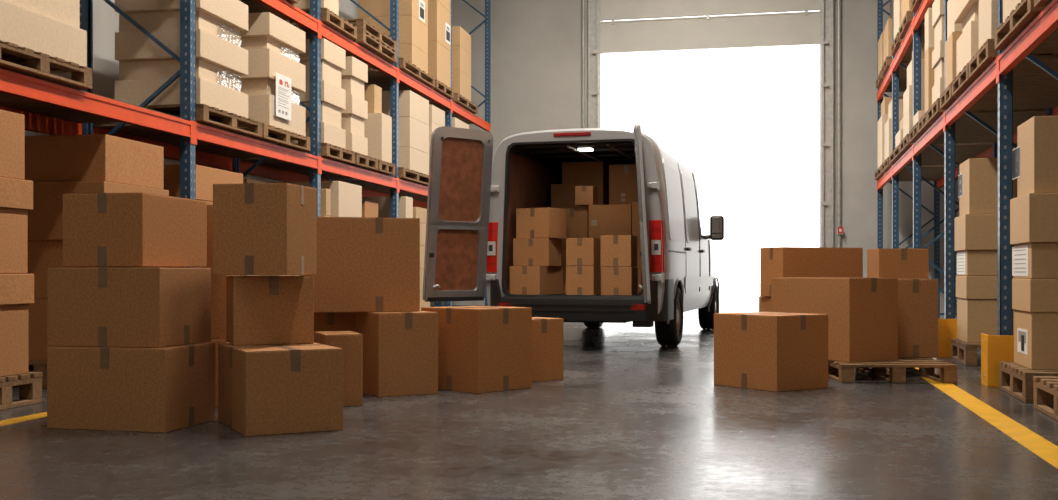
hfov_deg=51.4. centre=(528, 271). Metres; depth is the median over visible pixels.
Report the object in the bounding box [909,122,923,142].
wooden pallet
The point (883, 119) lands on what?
cardboard box
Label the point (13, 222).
cardboard box
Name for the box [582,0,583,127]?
conduit
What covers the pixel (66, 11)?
cardboard box
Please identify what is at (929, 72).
cardboard box
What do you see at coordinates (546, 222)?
cardboard box
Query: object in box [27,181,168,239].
cardboard box
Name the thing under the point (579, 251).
cardboard box
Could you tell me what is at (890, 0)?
cardboard box
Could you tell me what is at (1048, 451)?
floor marking line
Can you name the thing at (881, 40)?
cardboard box
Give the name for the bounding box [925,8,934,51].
cardboard box
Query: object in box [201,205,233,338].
cardboard box
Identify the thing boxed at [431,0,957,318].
wall
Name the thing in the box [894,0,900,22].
cardboard box
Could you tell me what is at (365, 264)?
cardboard box
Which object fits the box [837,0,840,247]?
conduit
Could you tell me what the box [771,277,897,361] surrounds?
cardboard box
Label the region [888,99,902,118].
cardboard box
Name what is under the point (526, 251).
cardboard box
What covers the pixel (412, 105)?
cardboard box
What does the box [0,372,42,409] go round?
wooden pallet
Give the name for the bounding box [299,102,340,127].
cardboard box
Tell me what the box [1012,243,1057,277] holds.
cardboard box
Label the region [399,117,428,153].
cardboard box
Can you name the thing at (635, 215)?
cardboard box
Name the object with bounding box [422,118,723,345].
cargo van
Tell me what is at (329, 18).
wooden pallet
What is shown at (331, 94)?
cardboard box
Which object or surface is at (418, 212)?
cardboard box
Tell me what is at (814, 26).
door
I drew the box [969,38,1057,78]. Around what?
wooden pallet
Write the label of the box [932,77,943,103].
cardboard box
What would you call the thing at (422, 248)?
cardboard box
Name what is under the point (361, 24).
wooden pallet
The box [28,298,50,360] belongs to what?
cardboard box
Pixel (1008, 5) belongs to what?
cardboard box
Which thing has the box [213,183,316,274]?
cardboard box
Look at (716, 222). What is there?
mirror glass
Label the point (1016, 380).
wooden pallet
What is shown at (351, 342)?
cardboard box
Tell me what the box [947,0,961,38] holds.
cardboard box
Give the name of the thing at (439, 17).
cardboard box
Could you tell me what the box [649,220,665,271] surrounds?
tail light
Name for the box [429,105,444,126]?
cardboard box
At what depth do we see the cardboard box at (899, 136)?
15.63 m
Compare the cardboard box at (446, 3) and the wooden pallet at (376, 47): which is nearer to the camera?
the wooden pallet at (376, 47)
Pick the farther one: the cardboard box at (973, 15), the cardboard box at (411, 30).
the cardboard box at (411, 30)
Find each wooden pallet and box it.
[0,40,91,88]
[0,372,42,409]
[28,360,46,388]
[93,104,261,137]
[216,123,309,150]
[245,143,354,163]
[284,8,356,39]
[286,0,297,2]
[327,152,377,169]
[344,18,396,51]
[345,159,395,174]
[352,30,396,62]
[368,57,434,86]
[370,167,428,185]
[425,79,453,98]
[430,93,477,113]
[828,358,956,383]
[875,165,884,179]
[876,70,884,87]
[881,56,910,75]
[881,157,891,172]
[889,143,960,163]
[891,32,902,55]
[899,11,924,38]
[900,134,912,152]
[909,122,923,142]
[911,0,921,12]
[918,109,1019,132]
[927,98,1045,122]
[940,83,958,108]
[951,63,976,96]
[951,338,980,365]
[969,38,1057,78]
[995,0,1045,49]
[999,361,1057,402]
[1033,376,1057,420]
[1034,0,1051,6]
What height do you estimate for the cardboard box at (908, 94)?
0.300 m
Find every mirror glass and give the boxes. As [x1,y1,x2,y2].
[712,218,721,232]
[712,234,721,237]
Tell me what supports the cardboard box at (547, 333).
on the floor
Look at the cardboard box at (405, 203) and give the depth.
15.27 m
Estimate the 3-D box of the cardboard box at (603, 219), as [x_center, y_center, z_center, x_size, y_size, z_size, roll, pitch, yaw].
[1.010,-0.529,13.074,0.505,0.512,0.502,0,0,16]
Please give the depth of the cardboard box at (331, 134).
12.40 m
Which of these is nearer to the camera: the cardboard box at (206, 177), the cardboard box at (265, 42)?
the cardboard box at (206, 177)
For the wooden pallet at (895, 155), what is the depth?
15.92 m
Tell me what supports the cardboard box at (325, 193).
on the cardboard box
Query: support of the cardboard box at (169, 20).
on the cardboard box at (129, 46)
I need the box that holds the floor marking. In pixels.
[0,412,46,425]
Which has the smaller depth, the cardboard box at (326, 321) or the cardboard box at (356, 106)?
the cardboard box at (326, 321)
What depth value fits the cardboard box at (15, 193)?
7.00 m
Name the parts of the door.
panel, panel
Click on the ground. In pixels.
(733, 297)
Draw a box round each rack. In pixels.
[0,0,490,306]
[877,0,1057,334]
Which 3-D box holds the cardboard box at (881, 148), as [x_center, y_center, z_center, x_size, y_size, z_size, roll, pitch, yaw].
[6.420,-1.992,18.826,0.800,0.420,1.000,0,0,13]
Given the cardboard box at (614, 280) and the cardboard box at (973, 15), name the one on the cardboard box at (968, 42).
the cardboard box at (973, 15)
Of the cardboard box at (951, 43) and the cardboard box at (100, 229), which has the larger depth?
the cardboard box at (951, 43)
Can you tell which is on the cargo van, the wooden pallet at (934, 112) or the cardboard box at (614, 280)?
the cardboard box at (614, 280)
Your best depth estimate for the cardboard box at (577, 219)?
13.02 m
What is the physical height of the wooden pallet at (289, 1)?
0.144 m
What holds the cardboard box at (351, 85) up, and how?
on the cardboard box at (356, 106)
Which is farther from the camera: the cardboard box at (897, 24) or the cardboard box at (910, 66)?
the cardboard box at (897, 24)
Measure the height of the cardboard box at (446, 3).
0.450 m
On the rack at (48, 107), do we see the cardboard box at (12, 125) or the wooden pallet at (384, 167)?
the wooden pallet at (384, 167)
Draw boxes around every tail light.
[486,222,497,271]
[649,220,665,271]
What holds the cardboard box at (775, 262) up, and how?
on the cardboard box at (764, 301)
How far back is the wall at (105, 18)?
11.28 m
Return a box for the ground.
[683,283,759,315]
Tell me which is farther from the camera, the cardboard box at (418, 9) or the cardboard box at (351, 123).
the cardboard box at (418, 9)
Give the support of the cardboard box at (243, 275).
on the cardboard box
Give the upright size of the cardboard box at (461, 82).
0.420 m
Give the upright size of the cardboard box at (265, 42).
0.130 m
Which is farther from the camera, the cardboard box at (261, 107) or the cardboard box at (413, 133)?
the cardboard box at (413, 133)
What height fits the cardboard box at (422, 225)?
0.320 m
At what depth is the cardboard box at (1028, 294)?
7.38 m
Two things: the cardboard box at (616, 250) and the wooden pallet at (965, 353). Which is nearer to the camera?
the wooden pallet at (965, 353)
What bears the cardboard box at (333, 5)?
on the wooden pallet at (329, 18)
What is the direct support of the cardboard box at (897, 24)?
on the wooden pallet at (897, 42)
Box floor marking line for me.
[915,368,1057,468]
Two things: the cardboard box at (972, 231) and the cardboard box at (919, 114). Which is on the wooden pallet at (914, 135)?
the cardboard box at (919, 114)
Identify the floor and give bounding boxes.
[0,316,1057,499]
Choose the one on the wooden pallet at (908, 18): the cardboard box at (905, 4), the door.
the cardboard box at (905, 4)
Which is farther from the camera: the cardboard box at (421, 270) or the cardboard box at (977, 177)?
the cardboard box at (421, 270)
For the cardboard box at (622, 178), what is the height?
0.609 m
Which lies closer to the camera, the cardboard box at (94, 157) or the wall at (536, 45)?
the cardboard box at (94, 157)
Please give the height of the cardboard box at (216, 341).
0.435 m
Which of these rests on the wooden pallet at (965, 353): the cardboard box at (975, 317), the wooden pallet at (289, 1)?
the cardboard box at (975, 317)
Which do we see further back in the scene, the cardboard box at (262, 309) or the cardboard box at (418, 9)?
the cardboard box at (418, 9)
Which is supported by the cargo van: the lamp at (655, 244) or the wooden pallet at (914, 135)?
the lamp at (655, 244)
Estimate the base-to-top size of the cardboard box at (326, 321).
0.578 m
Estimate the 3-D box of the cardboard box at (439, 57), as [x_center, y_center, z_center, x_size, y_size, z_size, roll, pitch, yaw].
[-1.722,-3.227,17.271,0.800,0.600,0.814,0,0,11]
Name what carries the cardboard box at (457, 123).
on the cardboard box
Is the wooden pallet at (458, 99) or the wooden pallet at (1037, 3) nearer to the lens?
the wooden pallet at (1037, 3)
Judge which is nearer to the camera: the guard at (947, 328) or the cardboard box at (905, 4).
the guard at (947, 328)
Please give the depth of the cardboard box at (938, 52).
11.50 m
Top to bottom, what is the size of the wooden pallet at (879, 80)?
0.144 m
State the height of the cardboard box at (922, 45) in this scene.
0.200 m
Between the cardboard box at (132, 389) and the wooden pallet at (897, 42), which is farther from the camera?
the wooden pallet at (897, 42)
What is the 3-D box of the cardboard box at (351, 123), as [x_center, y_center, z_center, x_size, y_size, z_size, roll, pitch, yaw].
[-2.457,-1.771,13.428,0.770,0.225,0.487,0,0,11]
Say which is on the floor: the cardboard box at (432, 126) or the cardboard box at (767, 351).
the cardboard box at (767, 351)
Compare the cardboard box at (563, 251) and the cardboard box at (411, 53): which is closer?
the cardboard box at (563, 251)
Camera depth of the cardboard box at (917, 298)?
9.14 m
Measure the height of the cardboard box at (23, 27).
0.260 m
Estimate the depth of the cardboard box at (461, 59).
18.30 m
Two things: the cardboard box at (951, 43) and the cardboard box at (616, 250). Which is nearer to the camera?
the cardboard box at (951, 43)
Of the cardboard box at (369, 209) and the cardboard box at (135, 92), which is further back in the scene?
the cardboard box at (369, 209)
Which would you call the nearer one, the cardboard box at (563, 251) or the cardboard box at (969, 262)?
the cardboard box at (969, 262)
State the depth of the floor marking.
6.43 m
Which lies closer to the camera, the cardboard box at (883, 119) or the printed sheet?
the printed sheet
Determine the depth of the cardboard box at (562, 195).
13.72 m
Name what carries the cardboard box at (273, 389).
on the floor
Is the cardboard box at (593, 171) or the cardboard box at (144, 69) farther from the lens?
the cardboard box at (593, 171)
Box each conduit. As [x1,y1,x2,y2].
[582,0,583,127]
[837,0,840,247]
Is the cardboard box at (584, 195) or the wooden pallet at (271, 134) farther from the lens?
the cardboard box at (584, 195)
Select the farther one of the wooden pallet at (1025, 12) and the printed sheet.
the printed sheet
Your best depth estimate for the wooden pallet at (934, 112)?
11.62 m
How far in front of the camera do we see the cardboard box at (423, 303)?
16.01 m
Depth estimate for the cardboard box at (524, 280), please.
12.26 m
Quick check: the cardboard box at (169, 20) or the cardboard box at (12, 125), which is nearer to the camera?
the cardboard box at (12, 125)
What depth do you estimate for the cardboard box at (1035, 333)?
7.39 m
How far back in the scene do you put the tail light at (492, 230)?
12.18 m
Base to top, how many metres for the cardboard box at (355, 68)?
0.225 m
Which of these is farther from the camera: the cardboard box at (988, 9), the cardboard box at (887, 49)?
the cardboard box at (887, 49)
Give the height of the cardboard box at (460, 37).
0.320 m
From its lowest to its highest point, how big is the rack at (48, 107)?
7.200 m
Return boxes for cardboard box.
[0,0,86,66]
[0,109,24,179]
[0,177,32,209]
[0,208,27,272]
[0,240,62,297]
[0,274,33,304]
[0,304,27,376]
[5,0,79,27]
[24,134,163,188]
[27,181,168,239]
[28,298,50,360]
[47,343,214,432]
[48,267,210,347]
[63,193,206,266]
[115,0,247,31]
[115,29,247,75]
[115,77,247,118]
[119,10,239,46]
[119,58,239,91]
[164,164,242,201]
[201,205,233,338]
[203,338,228,407]
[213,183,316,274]
[218,343,342,436]
[226,275,313,344]
[240,12,305,52]
[240,36,298,61]
[240,48,305,91]
[240,79,298,104]
[243,179,265,183]
[243,275,299,275]
[248,94,305,136]
[273,122,345,148]
[273,181,361,216]
[291,0,338,15]
[299,38,345,69]
[299,60,340,87]
[299,80,345,109]
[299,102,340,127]
[301,217,419,312]
[314,312,355,331]
[314,331,362,405]
[321,189,330,215]
[341,56,367,82]
[341,76,363,99]
[341,94,367,119]
[341,114,363,136]
[346,133,367,155]
[356,311,437,396]
[358,0,427,27]
[358,15,427,54]
[362,196,412,217]
[362,201,377,216]
[364,84,381,112]
[364,113,391,162]
[365,44,427,73]
[382,90,428,125]
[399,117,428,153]
[399,147,428,175]
[413,207,426,223]
[420,223,425,245]
[420,245,424,268]
[420,269,423,291]
[420,292,429,310]
[421,306,531,393]
[428,0,450,11]
[428,0,450,50]
[428,41,450,87]
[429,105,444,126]
[429,122,440,149]
[452,26,470,53]
[452,46,470,77]
[452,70,470,100]
[452,117,468,128]
[510,266,562,294]
[513,238,560,265]
[516,207,565,238]
[532,317,562,381]
[551,183,608,207]
[560,208,588,248]
[561,249,565,293]
[562,161,609,184]
[566,238,600,265]
[566,266,600,294]
[575,186,597,205]
[589,204,631,238]
[601,235,636,266]
[601,267,637,294]
[609,164,637,204]
[632,202,641,292]
[714,312,827,391]
[759,296,770,311]
[760,247,862,296]
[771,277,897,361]
[867,248,928,278]
[877,114,887,146]
[877,141,884,168]
[878,32,883,74]
[881,96,902,114]
[884,18,891,46]
[884,38,891,61]
[885,118,901,142]
[885,139,891,158]
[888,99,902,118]
[890,0,891,17]
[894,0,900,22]
[894,11,900,38]
[895,129,902,147]
[898,279,937,357]
[901,0,910,23]
[903,84,924,115]
[903,108,924,137]
[907,59,924,87]
[912,44,924,58]
[913,110,924,125]
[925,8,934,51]
[925,47,933,112]
[932,0,943,27]
[932,40,943,68]
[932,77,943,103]
[934,15,943,48]
[934,58,943,84]
[945,32,961,88]
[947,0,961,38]
[954,0,978,23]
[955,214,997,250]
[956,276,1013,298]
[957,20,978,74]
[957,250,997,275]
[957,298,1013,342]
[958,158,1016,215]
[962,3,978,32]
[979,0,997,48]
[1003,0,1020,21]
[1010,193,1057,244]
[1012,115,1057,196]
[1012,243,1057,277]
[1012,278,1057,311]
[1014,310,1057,369]
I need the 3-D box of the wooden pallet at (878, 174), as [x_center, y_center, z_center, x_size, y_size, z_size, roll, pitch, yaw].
[6.532,-1.709,18.876,1.054,0.144,1.349,0,0,13]
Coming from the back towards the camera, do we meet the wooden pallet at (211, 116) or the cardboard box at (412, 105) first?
the cardboard box at (412, 105)
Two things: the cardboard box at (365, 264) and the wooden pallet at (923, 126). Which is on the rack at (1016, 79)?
the wooden pallet at (923, 126)
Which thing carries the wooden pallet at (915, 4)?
on the rack at (1016, 79)
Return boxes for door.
[588,0,833,246]
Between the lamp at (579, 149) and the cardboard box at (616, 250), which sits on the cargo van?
the lamp at (579, 149)
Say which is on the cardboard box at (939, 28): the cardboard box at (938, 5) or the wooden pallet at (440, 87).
the cardboard box at (938, 5)
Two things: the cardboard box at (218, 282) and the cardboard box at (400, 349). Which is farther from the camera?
the cardboard box at (400, 349)
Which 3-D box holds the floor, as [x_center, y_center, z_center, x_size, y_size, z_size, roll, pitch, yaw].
[-0.031,0.960,6.296,11.100,0.200,30.900,0,0,12]
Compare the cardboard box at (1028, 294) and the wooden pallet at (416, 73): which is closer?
the cardboard box at (1028, 294)
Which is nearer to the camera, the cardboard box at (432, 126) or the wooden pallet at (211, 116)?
the wooden pallet at (211, 116)
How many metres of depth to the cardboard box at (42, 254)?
8.16 m
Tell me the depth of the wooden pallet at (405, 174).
15.65 m
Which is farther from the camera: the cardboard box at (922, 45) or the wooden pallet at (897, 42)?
the wooden pallet at (897, 42)
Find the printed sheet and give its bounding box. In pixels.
[276,72,290,120]
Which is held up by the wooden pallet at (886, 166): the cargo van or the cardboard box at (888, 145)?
the cardboard box at (888, 145)
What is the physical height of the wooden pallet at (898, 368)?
0.144 m
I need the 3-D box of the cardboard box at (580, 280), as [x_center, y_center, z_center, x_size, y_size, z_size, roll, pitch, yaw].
[0.608,0.095,12.264,0.312,0.323,0.363,0,0,16]
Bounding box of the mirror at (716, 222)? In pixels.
[705,216,723,239]
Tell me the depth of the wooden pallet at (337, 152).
12.59 m
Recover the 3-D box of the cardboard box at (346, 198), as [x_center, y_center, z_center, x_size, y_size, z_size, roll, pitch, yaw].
[-2.504,-0.747,13.093,0.800,0.600,0.794,0,0,11]
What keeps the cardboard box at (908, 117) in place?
on the wooden pallet at (905, 145)
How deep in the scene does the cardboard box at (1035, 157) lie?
7.41 m
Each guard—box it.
[938,319,956,357]
[981,333,1013,387]
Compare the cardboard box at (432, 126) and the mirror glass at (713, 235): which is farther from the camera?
the cardboard box at (432, 126)
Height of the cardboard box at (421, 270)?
0.340 m
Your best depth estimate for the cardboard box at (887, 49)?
17.26 m
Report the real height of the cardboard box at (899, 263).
0.465 m
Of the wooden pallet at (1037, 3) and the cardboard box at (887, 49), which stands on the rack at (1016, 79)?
the wooden pallet at (1037, 3)
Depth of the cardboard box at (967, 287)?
10.18 m
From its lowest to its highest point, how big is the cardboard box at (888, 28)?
0.300 m
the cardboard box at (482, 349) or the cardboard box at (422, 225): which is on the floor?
the cardboard box at (482, 349)
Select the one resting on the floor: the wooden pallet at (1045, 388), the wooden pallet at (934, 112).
the wooden pallet at (1045, 388)
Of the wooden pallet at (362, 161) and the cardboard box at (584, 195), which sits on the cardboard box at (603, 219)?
the cardboard box at (584, 195)
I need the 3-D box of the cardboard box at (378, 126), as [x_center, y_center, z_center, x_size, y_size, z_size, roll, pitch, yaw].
[-2.250,-1.742,14.453,0.800,0.620,0.422,0,0,11]
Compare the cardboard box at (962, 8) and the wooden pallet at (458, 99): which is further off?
the wooden pallet at (458, 99)
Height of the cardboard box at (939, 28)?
0.260 m
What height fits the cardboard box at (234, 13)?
0.240 m
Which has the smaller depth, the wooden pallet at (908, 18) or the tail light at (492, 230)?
the tail light at (492, 230)
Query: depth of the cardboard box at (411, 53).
15.62 m
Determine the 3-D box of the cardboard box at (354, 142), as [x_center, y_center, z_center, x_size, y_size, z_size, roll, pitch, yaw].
[-2.442,-1.544,13.426,0.800,0.225,0.567,0,0,11]
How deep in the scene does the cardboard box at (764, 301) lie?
10.41 m
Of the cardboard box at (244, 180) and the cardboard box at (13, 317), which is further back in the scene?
the cardboard box at (244, 180)
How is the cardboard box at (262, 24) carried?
on the cardboard box at (265, 42)
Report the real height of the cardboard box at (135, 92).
0.225 m
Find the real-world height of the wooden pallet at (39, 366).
0.202 m
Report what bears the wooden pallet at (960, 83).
on the rack at (1016, 79)
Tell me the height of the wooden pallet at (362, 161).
0.144 m
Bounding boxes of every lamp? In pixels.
[487,241,495,254]
[578,148,593,150]
[651,240,660,254]
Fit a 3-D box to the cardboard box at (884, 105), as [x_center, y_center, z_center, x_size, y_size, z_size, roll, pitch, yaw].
[6.445,-2.796,18.820,0.750,0.300,0.800,0,0,13]
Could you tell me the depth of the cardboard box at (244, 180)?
10.81 m
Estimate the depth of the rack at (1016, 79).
11.11 m
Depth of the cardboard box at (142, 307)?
6.04 m
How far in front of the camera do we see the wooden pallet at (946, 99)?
10.66 m
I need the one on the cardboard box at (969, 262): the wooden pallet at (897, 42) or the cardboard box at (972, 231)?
the cardboard box at (972, 231)
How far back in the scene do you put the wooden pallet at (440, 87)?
17.13 m
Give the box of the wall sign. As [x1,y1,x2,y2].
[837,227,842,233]
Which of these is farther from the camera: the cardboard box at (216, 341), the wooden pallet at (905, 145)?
the wooden pallet at (905, 145)
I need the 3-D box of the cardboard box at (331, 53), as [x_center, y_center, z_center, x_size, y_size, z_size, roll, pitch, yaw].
[-2.598,-2.475,12.590,0.800,0.230,0.685,0,0,11]
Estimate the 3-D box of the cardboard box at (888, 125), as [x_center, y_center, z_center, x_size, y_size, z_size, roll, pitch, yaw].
[6.097,-2.244,17.464,0.800,0.320,0.800,0,0,13]
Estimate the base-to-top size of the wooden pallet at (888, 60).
0.144 m
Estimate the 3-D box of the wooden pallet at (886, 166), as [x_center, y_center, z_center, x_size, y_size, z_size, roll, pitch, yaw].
[6.195,-1.709,17.467,1.057,0.144,1.150,0,0,13]
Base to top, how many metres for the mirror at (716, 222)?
0.340 m
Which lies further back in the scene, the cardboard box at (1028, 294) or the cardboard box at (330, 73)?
the cardboard box at (330, 73)
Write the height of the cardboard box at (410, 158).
0.320 m
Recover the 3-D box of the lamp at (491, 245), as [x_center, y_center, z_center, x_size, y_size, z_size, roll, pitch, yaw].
[-0.420,-0.260,12.184,0.104,0.160,0.016,0,0,16]
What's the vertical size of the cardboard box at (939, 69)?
0.200 m
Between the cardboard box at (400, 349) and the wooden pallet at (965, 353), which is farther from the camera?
the wooden pallet at (965, 353)
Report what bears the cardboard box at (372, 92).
on the cardboard box at (378, 126)
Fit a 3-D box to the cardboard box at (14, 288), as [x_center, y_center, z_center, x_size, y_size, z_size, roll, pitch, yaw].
[-3.737,0.108,6.942,0.920,0.195,0.643,0,0,11]
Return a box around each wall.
[25,0,430,306]
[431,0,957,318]
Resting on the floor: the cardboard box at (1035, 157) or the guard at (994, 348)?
the guard at (994, 348)
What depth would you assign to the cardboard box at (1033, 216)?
7.37 m
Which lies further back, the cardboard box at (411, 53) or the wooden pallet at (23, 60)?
the cardboard box at (411, 53)
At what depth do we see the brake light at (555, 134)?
11.94 m
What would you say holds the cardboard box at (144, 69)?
on the cardboard box at (135, 92)
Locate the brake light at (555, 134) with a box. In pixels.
[553,132,590,136]
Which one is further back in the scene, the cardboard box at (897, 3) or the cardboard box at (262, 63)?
the cardboard box at (897, 3)
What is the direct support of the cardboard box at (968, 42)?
on the wooden pallet at (960, 83)

